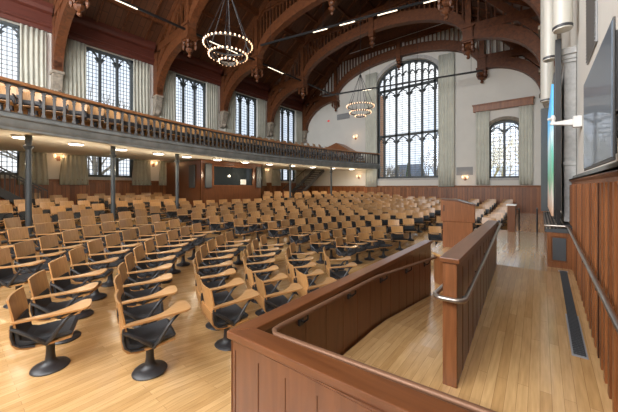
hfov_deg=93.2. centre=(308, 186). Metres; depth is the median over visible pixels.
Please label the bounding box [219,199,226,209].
chair
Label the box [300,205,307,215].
chair
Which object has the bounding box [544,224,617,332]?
wall handrail
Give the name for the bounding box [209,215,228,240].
chair
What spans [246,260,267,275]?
seat cushion
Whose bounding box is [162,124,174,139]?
chair
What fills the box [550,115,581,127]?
bracket
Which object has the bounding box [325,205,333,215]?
chair
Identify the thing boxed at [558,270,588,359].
floor vent
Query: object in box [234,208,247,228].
chair
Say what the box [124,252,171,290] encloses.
chair
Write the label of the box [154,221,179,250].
chair
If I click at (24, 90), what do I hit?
chair
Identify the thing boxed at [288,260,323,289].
chair
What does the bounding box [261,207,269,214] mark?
chair
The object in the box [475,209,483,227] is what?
chair
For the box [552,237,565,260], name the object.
speaker grille
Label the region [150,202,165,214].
chair
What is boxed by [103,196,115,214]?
chair
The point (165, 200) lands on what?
chair
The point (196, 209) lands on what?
chair
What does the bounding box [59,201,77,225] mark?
chair
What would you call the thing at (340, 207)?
chair
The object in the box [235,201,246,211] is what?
chair
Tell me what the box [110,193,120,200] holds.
chair
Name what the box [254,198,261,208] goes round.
chair
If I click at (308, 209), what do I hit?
chair
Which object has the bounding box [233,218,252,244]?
chair
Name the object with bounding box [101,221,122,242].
chair
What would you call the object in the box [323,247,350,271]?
chair
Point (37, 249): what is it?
seat cushion
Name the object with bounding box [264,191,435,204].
chairs
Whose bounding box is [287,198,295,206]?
chair
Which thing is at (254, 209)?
chair
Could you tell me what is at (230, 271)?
chair
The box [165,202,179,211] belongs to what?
chair
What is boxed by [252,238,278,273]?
chair
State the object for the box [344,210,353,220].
chair
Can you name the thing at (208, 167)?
wall speaker
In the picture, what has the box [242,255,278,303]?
chair
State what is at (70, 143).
ceiling light
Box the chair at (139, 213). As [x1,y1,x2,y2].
[135,209,152,234]
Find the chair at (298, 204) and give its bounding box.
[297,203,304,216]
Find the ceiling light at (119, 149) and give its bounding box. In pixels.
[116,148,127,150]
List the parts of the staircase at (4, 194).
railing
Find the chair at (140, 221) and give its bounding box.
[135,216,154,233]
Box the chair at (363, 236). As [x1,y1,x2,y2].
[358,232,378,260]
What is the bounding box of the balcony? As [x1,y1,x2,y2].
[0,76,379,170]
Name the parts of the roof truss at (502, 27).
post, post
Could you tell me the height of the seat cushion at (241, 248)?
0.261 m
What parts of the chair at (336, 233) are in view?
backrest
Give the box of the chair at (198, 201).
[193,200,206,210]
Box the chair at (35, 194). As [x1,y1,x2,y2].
[34,193,40,204]
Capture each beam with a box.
[105,0,313,89]
[201,10,324,75]
[230,0,337,63]
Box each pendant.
[68,0,89,16]
[181,20,197,56]
[250,53,263,81]
[297,75,307,98]
[327,0,336,14]
[331,90,339,110]
[368,11,375,47]
[396,39,401,69]
[437,0,455,19]
[461,22,475,58]
[476,54,487,82]
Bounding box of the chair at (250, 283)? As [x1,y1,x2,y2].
[245,264,287,315]
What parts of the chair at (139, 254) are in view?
backrest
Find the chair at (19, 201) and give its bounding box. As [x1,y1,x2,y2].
[13,199,35,225]
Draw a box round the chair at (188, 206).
[181,204,191,224]
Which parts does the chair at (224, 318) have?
backrest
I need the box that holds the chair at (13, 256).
[0,239,15,260]
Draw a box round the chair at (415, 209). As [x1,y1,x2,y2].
[410,207,418,225]
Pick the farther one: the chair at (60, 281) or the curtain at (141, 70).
the curtain at (141, 70)
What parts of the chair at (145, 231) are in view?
backrest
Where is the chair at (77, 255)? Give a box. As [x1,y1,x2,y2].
[68,246,118,300]
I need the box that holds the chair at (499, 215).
[488,214,501,226]
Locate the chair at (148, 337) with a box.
[115,290,190,380]
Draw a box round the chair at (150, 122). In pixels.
[149,121,164,137]
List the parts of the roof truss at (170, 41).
post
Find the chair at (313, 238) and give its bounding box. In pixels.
[309,233,330,263]
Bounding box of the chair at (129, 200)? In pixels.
[125,197,134,216]
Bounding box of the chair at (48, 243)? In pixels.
[39,234,83,275]
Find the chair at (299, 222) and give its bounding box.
[295,218,305,232]
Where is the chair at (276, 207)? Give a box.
[275,206,286,216]
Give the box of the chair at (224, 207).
[220,205,233,216]
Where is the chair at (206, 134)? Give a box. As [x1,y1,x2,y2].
[205,132,215,145]
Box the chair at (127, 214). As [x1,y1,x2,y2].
[118,211,135,226]
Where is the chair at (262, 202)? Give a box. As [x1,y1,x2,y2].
[261,201,271,209]
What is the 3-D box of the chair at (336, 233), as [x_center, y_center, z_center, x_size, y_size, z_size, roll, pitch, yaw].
[1.251,2.041,10.583,0.564,0.899,0.742,0,0,-42]
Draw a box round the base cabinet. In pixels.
[543,211,571,269]
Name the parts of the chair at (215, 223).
backrest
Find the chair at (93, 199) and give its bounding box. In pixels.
[86,196,98,208]
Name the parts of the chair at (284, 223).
backrest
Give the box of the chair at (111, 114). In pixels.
[104,111,120,129]
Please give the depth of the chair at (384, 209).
15.62 m
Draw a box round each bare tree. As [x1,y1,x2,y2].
[0,87,128,174]
[380,164,413,176]
[419,149,437,175]
[491,126,517,175]
[492,136,517,163]
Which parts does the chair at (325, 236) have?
backrest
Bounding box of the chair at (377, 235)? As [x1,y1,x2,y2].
[373,230,392,257]
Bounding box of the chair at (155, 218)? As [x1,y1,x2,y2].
[151,214,169,230]
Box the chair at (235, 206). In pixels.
[234,205,247,215]
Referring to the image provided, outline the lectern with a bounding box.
[441,198,475,247]
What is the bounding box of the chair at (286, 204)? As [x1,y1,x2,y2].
[285,203,292,219]
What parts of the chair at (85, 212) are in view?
backrest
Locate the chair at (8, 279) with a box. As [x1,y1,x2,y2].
[0,247,45,308]
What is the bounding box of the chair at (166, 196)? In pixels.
[163,194,171,198]
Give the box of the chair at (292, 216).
[289,212,300,233]
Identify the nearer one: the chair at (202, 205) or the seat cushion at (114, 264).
the seat cushion at (114, 264)
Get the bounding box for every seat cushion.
[0,213,23,221]
[0,262,36,284]
[10,238,40,252]
[14,308,78,345]
[18,253,48,272]
[19,211,24,218]
[34,288,88,315]
[37,232,62,245]
[42,246,69,262]
[52,214,57,221]
[53,272,101,295]
[61,228,83,239]
[65,240,88,254]
[73,260,113,279]
[74,212,80,218]
[85,235,106,247]
[91,251,124,267]
[94,210,104,217]
[108,244,133,258]
[121,293,163,323]
[123,279,160,303]
[123,312,175,349]
[125,238,145,251]
[128,267,160,288]
[137,257,167,275]
[140,234,156,245]
[147,250,176,265]
[158,244,185,257]
[170,239,194,250]
[182,234,204,245]
[192,218,208,225]
[194,231,214,241]
[197,273,225,290]
[199,263,223,280]
[202,255,225,271]
[203,290,233,303]
[209,249,233,262]
[211,222,228,230]
[212,304,247,325]
[217,244,240,256]
[225,220,233,227]
[227,239,246,250]
[235,225,252,233]
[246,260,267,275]
[249,224,264,230]
[249,253,268,267]
[253,275,270,283]
[254,248,273,260]
[254,284,278,294]
[257,291,290,310]
[262,243,281,254]
[269,228,286,236]
[282,226,298,233]
[289,256,306,270]
[291,234,307,242]
[291,251,310,263]
[295,278,315,285]
[311,241,329,251]
[322,238,335,247]
[330,264,344,270]
[331,270,348,278]
[337,245,356,255]
[347,242,366,251]
[360,239,378,248]
[374,238,392,246]
[429,233,442,240]
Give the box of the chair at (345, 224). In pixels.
[342,221,357,234]
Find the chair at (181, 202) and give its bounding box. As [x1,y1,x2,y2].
[179,201,191,219]
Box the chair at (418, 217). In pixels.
[412,212,423,232]
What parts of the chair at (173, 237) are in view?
backrest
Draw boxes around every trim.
[0,0,303,111]
[0,178,303,207]
[96,0,538,97]
[288,0,349,46]
[306,185,547,213]
[337,5,357,25]
[364,0,375,8]
[377,55,437,82]
[487,4,493,17]
[489,116,518,125]
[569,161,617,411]
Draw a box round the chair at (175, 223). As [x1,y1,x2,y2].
[169,219,191,246]
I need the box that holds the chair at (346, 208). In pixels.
[341,207,349,214]
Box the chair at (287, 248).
[286,247,312,271]
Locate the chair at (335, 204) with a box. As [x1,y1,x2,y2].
[333,202,340,209]
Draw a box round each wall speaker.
[189,165,194,187]
[205,163,211,187]
[256,167,260,187]
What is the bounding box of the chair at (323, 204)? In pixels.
[321,202,328,215]
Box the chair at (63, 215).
[57,211,80,240]
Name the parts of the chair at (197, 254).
backrest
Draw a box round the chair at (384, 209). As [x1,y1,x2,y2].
[382,207,390,212]
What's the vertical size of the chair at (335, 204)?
0.899 m
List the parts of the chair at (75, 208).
backrest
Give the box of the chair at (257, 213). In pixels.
[251,211,262,233]
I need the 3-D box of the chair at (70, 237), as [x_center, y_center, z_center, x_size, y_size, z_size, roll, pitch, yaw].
[-5.144,1.439,6.683,0.742,0.899,0.564,0,0,-5]
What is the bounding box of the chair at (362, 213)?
[358,210,367,226]
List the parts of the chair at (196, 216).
backrest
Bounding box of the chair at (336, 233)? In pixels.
[333,229,346,245]
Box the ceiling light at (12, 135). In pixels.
[11,134,24,138]
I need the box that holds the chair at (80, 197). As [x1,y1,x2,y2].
[76,194,87,204]
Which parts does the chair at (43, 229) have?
backrest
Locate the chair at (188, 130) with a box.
[187,129,198,143]
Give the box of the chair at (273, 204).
[272,203,279,213]
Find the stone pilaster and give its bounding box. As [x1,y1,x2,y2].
[561,46,576,221]
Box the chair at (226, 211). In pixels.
[220,209,234,231]
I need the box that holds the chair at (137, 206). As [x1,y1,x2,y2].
[134,203,149,216]
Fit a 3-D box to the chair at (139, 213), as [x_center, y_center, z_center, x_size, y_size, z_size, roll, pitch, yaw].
[-5.820,1.282,10.526,0.742,0.899,0.564,0,0,17]
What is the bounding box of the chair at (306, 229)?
[301,225,319,250]
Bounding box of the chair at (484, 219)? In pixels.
[476,217,495,227]
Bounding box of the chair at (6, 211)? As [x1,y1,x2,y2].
[0,204,24,234]
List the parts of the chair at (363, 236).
backrest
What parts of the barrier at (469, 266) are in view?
panel, handrail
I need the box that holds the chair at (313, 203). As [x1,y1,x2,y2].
[309,202,316,216]
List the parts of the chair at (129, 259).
backrest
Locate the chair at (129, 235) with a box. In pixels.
[122,228,153,252]
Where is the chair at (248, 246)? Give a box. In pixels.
[246,243,274,268]
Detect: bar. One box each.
[116,0,333,95]
[260,0,435,45]
[322,0,482,96]
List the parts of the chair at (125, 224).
backrest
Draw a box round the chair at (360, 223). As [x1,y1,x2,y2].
[356,220,371,233]
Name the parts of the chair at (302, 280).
backrest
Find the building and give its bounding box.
[380,96,424,176]
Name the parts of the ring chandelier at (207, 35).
rod, rod, rod, rod, rod, rod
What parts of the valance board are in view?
moulding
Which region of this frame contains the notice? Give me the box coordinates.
[240,179,245,184]
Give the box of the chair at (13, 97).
[0,85,16,109]
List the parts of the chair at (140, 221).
backrest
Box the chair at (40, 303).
[28,270,98,344]
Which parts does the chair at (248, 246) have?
backrest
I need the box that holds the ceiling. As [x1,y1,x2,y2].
[43,0,539,97]
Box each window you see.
[0,20,19,80]
[0,150,18,177]
[86,46,132,110]
[88,156,132,179]
[176,74,205,127]
[236,93,255,136]
[280,107,293,143]
[281,169,295,182]
[377,59,437,179]
[489,120,518,179]
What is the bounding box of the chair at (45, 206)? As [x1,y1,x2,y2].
[39,202,57,227]
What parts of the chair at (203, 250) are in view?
backrest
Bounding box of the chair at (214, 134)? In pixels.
[214,134,227,144]
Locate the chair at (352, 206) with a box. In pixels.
[351,205,358,211]
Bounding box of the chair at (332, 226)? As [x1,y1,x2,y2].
[328,222,344,244]
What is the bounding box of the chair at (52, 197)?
[49,195,62,202]
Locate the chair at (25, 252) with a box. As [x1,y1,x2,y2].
[13,240,65,292]
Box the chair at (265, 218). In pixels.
[261,215,277,238]
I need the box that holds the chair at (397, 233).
[391,226,407,250]
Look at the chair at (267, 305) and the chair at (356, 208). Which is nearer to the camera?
the chair at (267, 305)
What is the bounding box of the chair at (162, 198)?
[155,196,163,212]
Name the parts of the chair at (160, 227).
backrest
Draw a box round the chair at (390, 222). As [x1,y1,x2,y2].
[387,220,399,241]
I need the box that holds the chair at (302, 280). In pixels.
[295,268,335,295]
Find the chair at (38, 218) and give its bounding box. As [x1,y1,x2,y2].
[32,213,59,233]
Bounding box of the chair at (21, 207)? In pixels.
[17,203,33,230]
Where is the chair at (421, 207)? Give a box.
[418,205,426,209]
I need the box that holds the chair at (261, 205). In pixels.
[259,204,270,213]
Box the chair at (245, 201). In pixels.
[243,199,250,208]
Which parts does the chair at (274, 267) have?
backrest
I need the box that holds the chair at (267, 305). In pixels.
[254,273,302,312]
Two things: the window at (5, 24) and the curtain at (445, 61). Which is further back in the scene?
the curtain at (445, 61)
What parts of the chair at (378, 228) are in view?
backrest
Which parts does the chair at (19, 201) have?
backrest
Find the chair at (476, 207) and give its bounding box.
[475,206,485,222]
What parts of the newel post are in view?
post, handrail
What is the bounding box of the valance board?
[472,96,534,112]
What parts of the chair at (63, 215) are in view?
backrest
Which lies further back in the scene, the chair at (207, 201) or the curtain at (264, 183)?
the curtain at (264, 183)
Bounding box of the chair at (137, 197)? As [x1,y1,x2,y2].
[135,195,144,199]
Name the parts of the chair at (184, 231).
backrest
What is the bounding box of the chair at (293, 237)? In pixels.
[289,226,308,252]
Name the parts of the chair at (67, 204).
backrest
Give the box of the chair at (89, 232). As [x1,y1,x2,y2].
[82,225,109,259]
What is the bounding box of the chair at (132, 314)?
[113,274,176,326]
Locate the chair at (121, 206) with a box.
[116,201,133,213]
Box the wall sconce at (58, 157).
[53,154,64,160]
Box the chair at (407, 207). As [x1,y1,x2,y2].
[404,205,412,209]
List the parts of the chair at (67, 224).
backrest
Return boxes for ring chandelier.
[202,0,252,66]
[346,0,374,117]
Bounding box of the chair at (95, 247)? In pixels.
[87,238,129,286]
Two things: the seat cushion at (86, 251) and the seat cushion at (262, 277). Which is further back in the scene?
the seat cushion at (86, 251)
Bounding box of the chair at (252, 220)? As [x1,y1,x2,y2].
[247,216,264,240]
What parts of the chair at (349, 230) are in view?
backrest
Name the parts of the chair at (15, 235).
backrest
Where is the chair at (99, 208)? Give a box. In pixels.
[91,203,110,227]
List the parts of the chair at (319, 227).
backrest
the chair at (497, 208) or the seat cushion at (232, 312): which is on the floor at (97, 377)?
the chair at (497, 208)
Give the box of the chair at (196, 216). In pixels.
[191,212,208,236]
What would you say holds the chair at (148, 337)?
on the floor at (97, 377)
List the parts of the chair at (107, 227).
backrest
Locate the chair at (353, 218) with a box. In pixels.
[350,215,359,235]
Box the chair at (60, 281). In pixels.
[48,256,107,319]
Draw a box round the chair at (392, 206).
[390,205,398,209]
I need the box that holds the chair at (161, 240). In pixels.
[155,233,188,273]
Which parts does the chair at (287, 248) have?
backrest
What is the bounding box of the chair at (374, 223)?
[371,220,381,232]
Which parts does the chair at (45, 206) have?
backrest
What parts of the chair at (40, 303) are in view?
backrest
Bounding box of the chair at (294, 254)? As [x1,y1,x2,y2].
[289,242,314,264]
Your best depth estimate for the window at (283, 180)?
26.69 m
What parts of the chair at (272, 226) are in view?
backrest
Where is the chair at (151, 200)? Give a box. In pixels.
[149,199,163,210]
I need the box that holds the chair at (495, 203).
[487,199,496,213]
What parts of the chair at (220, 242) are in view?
backrest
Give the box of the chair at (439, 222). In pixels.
[436,216,442,238]
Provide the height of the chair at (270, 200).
0.899 m
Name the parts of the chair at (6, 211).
backrest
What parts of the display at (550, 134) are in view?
casing, casing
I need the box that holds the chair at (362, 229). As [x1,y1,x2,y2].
[360,227,373,251]
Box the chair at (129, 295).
[117,262,171,327]
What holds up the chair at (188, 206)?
on the floor at (97, 377)
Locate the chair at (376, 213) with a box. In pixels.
[373,210,381,219]
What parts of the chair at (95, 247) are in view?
backrest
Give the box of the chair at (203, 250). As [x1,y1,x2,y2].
[200,244,233,272]
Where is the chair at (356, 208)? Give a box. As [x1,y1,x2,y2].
[354,207,362,214]
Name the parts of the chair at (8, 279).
backrest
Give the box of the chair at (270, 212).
[264,210,274,220]
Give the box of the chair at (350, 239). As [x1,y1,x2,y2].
[346,234,366,263]
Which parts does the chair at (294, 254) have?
backrest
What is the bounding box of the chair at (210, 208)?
[207,206,220,217]
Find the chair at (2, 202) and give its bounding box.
[0,200,16,227]
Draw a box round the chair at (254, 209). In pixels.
[248,207,260,227]
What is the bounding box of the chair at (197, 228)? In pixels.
[192,223,215,253]
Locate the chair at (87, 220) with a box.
[80,216,101,234]
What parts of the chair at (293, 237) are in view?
backrest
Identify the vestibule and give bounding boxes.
[327,143,359,159]
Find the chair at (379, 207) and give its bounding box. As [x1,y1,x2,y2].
[377,205,384,209]
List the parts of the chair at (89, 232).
backrest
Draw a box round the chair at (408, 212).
[403,210,412,217]
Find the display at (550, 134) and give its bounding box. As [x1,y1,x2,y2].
[541,39,560,224]
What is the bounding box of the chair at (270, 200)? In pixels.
[265,198,272,208]
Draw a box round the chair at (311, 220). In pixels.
[308,217,317,231]
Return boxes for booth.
[166,159,262,210]
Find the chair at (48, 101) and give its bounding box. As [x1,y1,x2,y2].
[45,97,66,117]
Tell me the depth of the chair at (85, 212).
9.65 m
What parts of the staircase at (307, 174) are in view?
railing, railing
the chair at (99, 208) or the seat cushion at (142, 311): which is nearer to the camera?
the seat cushion at (142, 311)
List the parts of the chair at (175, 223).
backrest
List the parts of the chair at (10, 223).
backrest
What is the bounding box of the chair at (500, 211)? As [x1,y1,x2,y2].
[493,210,505,229]
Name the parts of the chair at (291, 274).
backrest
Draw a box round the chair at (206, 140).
[196,130,207,144]
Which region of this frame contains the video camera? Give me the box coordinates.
[547,115,555,122]
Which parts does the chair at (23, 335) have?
backrest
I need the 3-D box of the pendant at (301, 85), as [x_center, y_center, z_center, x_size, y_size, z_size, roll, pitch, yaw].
[-0.464,-7.575,22.299,0.600,1.750,0.600,0,0,38]
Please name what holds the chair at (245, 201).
on the floor at (97, 377)
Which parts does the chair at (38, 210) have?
backrest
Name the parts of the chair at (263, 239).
backrest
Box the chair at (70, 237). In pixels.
[61,229,99,269]
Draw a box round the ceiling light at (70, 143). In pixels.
[68,142,83,145]
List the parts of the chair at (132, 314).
backrest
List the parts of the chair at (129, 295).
backrest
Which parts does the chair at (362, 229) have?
backrest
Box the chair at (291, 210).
[290,209,301,217]
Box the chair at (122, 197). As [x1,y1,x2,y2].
[120,195,131,213]
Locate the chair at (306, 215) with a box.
[302,212,311,231]
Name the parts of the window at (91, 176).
sill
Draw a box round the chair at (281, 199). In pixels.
[276,198,283,205]
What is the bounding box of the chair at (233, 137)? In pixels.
[233,137,241,148]
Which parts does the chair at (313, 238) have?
backrest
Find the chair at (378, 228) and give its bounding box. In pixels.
[375,226,391,250]
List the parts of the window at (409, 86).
sill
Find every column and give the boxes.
[23,135,34,242]
[109,146,116,220]
[174,154,180,223]
[288,165,291,197]
[329,167,332,204]
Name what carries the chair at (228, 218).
on the floor at (97, 377)
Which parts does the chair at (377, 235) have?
backrest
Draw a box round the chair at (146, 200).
[140,197,150,213]
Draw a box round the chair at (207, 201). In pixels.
[206,200,218,209]
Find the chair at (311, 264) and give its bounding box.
[285,253,315,294]
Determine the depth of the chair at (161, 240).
6.89 m
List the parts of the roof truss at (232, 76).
post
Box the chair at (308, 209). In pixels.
[303,208,311,215]
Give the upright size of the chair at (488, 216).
0.899 m
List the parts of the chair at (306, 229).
backrest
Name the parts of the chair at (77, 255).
backrest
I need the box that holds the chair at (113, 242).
[105,233,141,274]
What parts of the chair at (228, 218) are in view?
backrest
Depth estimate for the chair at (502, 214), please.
13.02 m
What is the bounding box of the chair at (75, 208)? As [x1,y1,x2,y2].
[71,204,95,220]
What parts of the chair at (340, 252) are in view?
backrest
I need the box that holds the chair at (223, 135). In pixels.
[223,135,234,148]
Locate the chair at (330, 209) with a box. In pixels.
[328,208,336,215]
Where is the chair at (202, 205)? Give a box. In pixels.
[196,203,206,222]
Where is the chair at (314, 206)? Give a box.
[312,205,320,215]
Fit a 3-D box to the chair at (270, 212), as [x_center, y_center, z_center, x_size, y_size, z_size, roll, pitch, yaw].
[-1.635,1.520,12.983,0.546,0.899,0.716,0,0,-43]
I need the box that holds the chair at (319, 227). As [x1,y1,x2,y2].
[314,223,331,247]
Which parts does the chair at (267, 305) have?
backrest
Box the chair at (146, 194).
[141,193,150,196]
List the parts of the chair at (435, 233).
backrest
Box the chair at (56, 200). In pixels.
[54,198,67,205]
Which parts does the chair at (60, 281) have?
backrest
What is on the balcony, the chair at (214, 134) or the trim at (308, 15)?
the chair at (214, 134)
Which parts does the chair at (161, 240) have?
backrest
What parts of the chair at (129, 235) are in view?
backrest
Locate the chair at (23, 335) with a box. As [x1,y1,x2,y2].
[6,287,91,376]
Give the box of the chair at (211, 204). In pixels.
[209,203,219,214]
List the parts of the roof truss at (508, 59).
post, post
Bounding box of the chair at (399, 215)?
[395,212,406,232]
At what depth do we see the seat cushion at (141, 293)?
4.36 m
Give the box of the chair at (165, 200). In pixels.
[163,199,172,209]
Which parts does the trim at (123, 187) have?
cap rail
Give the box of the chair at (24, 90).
[4,85,25,110]
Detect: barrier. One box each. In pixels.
[227,240,496,411]
[433,220,501,388]
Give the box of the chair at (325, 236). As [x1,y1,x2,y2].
[320,231,336,258]
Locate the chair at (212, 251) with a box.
[207,239,237,277]
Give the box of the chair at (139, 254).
[133,244,175,289]
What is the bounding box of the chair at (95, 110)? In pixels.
[86,107,104,126]
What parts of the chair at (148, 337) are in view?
backrest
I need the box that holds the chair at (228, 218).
[223,214,237,237]
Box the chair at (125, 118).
[120,115,137,129]
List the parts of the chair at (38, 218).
backrest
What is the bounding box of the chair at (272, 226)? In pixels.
[268,221,286,247]
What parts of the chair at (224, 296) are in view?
backrest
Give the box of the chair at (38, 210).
[32,207,55,224]
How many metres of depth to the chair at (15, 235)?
6.36 m
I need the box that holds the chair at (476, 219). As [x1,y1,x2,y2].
[474,213,477,225]
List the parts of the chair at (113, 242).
backrest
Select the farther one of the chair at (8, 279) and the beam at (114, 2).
the beam at (114, 2)
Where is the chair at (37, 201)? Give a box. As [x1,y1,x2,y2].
[35,198,49,207]
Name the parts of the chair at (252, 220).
backrest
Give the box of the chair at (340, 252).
[335,236,357,267]
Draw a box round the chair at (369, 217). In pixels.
[365,214,374,233]
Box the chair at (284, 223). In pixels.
[281,220,298,244]
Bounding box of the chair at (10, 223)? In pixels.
[3,217,35,239]
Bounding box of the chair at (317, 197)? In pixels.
[316,196,322,203]
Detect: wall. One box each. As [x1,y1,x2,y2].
[0,18,303,182]
[304,5,543,185]
[560,0,617,213]
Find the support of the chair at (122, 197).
on the floor at (97, 377)
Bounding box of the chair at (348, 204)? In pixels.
[345,202,352,209]
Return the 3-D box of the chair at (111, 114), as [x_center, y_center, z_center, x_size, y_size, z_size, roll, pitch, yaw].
[-7.052,-2.299,10.504,0.520,0.899,0.563,0,0,-37]
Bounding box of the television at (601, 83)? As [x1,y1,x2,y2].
[584,16,617,170]
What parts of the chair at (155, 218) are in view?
backrest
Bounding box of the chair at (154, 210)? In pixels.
[149,206,168,220]
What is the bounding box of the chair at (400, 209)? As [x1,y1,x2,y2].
[395,207,404,211]
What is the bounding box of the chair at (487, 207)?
[479,204,489,214]
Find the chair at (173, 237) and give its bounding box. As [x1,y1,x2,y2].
[167,229,196,266]
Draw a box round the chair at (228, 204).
[223,202,233,213]
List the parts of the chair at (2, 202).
backrest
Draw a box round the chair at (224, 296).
[194,268,243,330]
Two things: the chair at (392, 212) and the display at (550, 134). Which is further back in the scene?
the chair at (392, 212)
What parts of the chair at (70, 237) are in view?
backrest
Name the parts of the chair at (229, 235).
backrest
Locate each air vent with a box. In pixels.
[337,113,349,119]
[456,167,472,174]
[586,0,597,64]
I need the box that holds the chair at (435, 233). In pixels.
[428,226,442,244]
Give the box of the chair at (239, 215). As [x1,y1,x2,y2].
[237,212,250,235]
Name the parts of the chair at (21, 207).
backrest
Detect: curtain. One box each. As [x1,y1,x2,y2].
[17,151,48,184]
[20,23,45,87]
[59,154,88,184]
[62,38,86,98]
[132,159,150,184]
[133,59,149,114]
[159,161,172,184]
[160,70,175,120]
[207,82,217,129]
[225,91,235,133]
[258,98,265,138]
[262,168,266,185]
[272,106,279,140]
[272,169,280,185]
[296,110,301,144]
[296,170,302,185]
[365,72,376,186]
[438,52,453,186]
[476,111,488,184]
[519,105,532,184]
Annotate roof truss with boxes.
[49,0,89,91]
[152,0,207,116]
[219,0,560,128]
[266,0,554,136]
[302,0,548,143]
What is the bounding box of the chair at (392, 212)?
[388,210,397,219]
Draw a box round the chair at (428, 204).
[422,203,430,207]
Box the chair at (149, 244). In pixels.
[144,238,181,283]
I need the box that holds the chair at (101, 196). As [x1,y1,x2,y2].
[94,193,106,211]
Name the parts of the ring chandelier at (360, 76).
chain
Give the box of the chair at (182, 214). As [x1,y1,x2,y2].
[177,208,191,230]
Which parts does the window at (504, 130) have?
sill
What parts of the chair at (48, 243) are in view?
backrest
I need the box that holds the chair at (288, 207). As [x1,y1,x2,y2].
[287,206,299,216]
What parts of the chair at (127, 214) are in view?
backrest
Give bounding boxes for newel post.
[506,204,519,231]
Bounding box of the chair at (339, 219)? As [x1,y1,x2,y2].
[336,215,345,236]
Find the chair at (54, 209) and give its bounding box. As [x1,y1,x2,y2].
[50,206,74,223]
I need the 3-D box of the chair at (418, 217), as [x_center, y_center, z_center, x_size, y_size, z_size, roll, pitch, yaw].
[5.000,1.615,13.354,0.546,0.899,0.716,0,0,13]
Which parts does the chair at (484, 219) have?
backrest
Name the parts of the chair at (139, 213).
backrest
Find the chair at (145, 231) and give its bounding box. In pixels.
[138,224,166,258]
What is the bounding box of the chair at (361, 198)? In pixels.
[358,196,364,202]
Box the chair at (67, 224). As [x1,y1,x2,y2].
[58,219,83,240]
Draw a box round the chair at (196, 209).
[192,207,205,228]
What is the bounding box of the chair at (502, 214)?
[491,212,503,225]
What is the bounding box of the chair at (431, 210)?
[425,208,434,225]
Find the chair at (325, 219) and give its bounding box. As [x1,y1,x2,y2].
[322,216,332,237]
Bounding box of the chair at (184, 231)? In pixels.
[180,226,206,259]
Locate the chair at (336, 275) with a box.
[325,253,356,279]
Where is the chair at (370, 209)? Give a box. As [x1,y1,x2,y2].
[368,207,376,213]
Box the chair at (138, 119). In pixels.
[137,118,151,135]
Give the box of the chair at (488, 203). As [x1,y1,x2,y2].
[482,202,491,212]
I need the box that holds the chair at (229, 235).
[225,231,250,264]
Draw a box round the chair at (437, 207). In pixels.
[432,205,440,222]
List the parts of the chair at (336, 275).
backrest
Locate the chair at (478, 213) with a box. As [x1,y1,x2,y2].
[474,212,480,228]
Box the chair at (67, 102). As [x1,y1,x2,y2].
[50,97,68,119]
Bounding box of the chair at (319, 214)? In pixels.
[316,211,325,222]
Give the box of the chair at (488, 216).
[484,215,497,220]
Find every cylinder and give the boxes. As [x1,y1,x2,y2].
[540,0,553,102]
[543,0,556,62]
[552,0,573,33]
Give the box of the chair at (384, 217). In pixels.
[380,213,390,233]
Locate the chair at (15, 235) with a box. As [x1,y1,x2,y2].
[7,227,40,254]
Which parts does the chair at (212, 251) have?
backrest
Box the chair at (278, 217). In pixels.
[275,213,290,235]
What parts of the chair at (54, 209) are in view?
backrest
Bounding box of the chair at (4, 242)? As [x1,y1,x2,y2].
[0,231,8,244]
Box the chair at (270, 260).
[243,249,274,276]
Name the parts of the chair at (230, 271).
backrest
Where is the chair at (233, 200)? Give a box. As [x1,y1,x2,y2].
[231,199,239,208]
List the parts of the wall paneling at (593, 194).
cap rail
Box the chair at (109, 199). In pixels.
[108,198,118,218]
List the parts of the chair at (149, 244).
backrest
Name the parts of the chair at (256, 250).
backrest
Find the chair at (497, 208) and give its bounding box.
[496,207,506,225]
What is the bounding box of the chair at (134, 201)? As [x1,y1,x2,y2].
[132,200,149,211]
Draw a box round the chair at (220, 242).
[215,234,243,270]
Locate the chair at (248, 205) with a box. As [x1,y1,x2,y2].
[247,204,260,214]
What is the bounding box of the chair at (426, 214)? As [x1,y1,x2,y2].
[419,210,430,229]
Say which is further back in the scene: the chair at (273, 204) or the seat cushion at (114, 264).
the chair at (273, 204)
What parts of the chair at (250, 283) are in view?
backrest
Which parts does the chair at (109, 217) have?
backrest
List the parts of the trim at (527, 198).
cap rail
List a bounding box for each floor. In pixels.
[0,194,543,411]
[343,290,447,392]
[432,229,612,411]
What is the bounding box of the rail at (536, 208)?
[536,208,537,233]
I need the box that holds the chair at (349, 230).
[346,228,360,253]
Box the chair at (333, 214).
[330,210,338,221]
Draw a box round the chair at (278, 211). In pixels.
[277,210,288,219]
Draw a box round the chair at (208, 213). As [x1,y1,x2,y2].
[206,210,222,233]
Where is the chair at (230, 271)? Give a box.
[193,258,235,293]
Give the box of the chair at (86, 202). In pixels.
[77,200,91,208]
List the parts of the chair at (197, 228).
backrest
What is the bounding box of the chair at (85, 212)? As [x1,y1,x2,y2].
[80,209,100,223]
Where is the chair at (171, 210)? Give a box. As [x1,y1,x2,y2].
[166,205,176,218]
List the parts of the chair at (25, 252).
backrest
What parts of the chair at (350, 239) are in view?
backrest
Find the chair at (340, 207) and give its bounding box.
[338,205,345,215]
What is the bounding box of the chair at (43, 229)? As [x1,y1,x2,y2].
[34,222,63,246]
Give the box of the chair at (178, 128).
[173,126,187,138]
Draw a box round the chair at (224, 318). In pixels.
[200,280,259,350]
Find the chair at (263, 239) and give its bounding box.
[260,234,284,267]
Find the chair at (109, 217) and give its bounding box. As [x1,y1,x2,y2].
[100,213,118,230]
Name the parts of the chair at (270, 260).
backrest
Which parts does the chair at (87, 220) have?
backrest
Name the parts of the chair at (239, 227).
backrest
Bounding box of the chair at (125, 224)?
[119,218,139,237]
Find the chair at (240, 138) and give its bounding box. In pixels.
[240,138,251,147]
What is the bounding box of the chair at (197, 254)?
[195,250,232,282]
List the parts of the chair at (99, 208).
backrest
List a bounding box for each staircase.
[0,166,47,207]
[283,169,324,196]
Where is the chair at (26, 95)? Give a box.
[15,92,41,114]
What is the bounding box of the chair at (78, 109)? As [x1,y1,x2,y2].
[66,103,87,123]
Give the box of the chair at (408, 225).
[402,218,416,240]

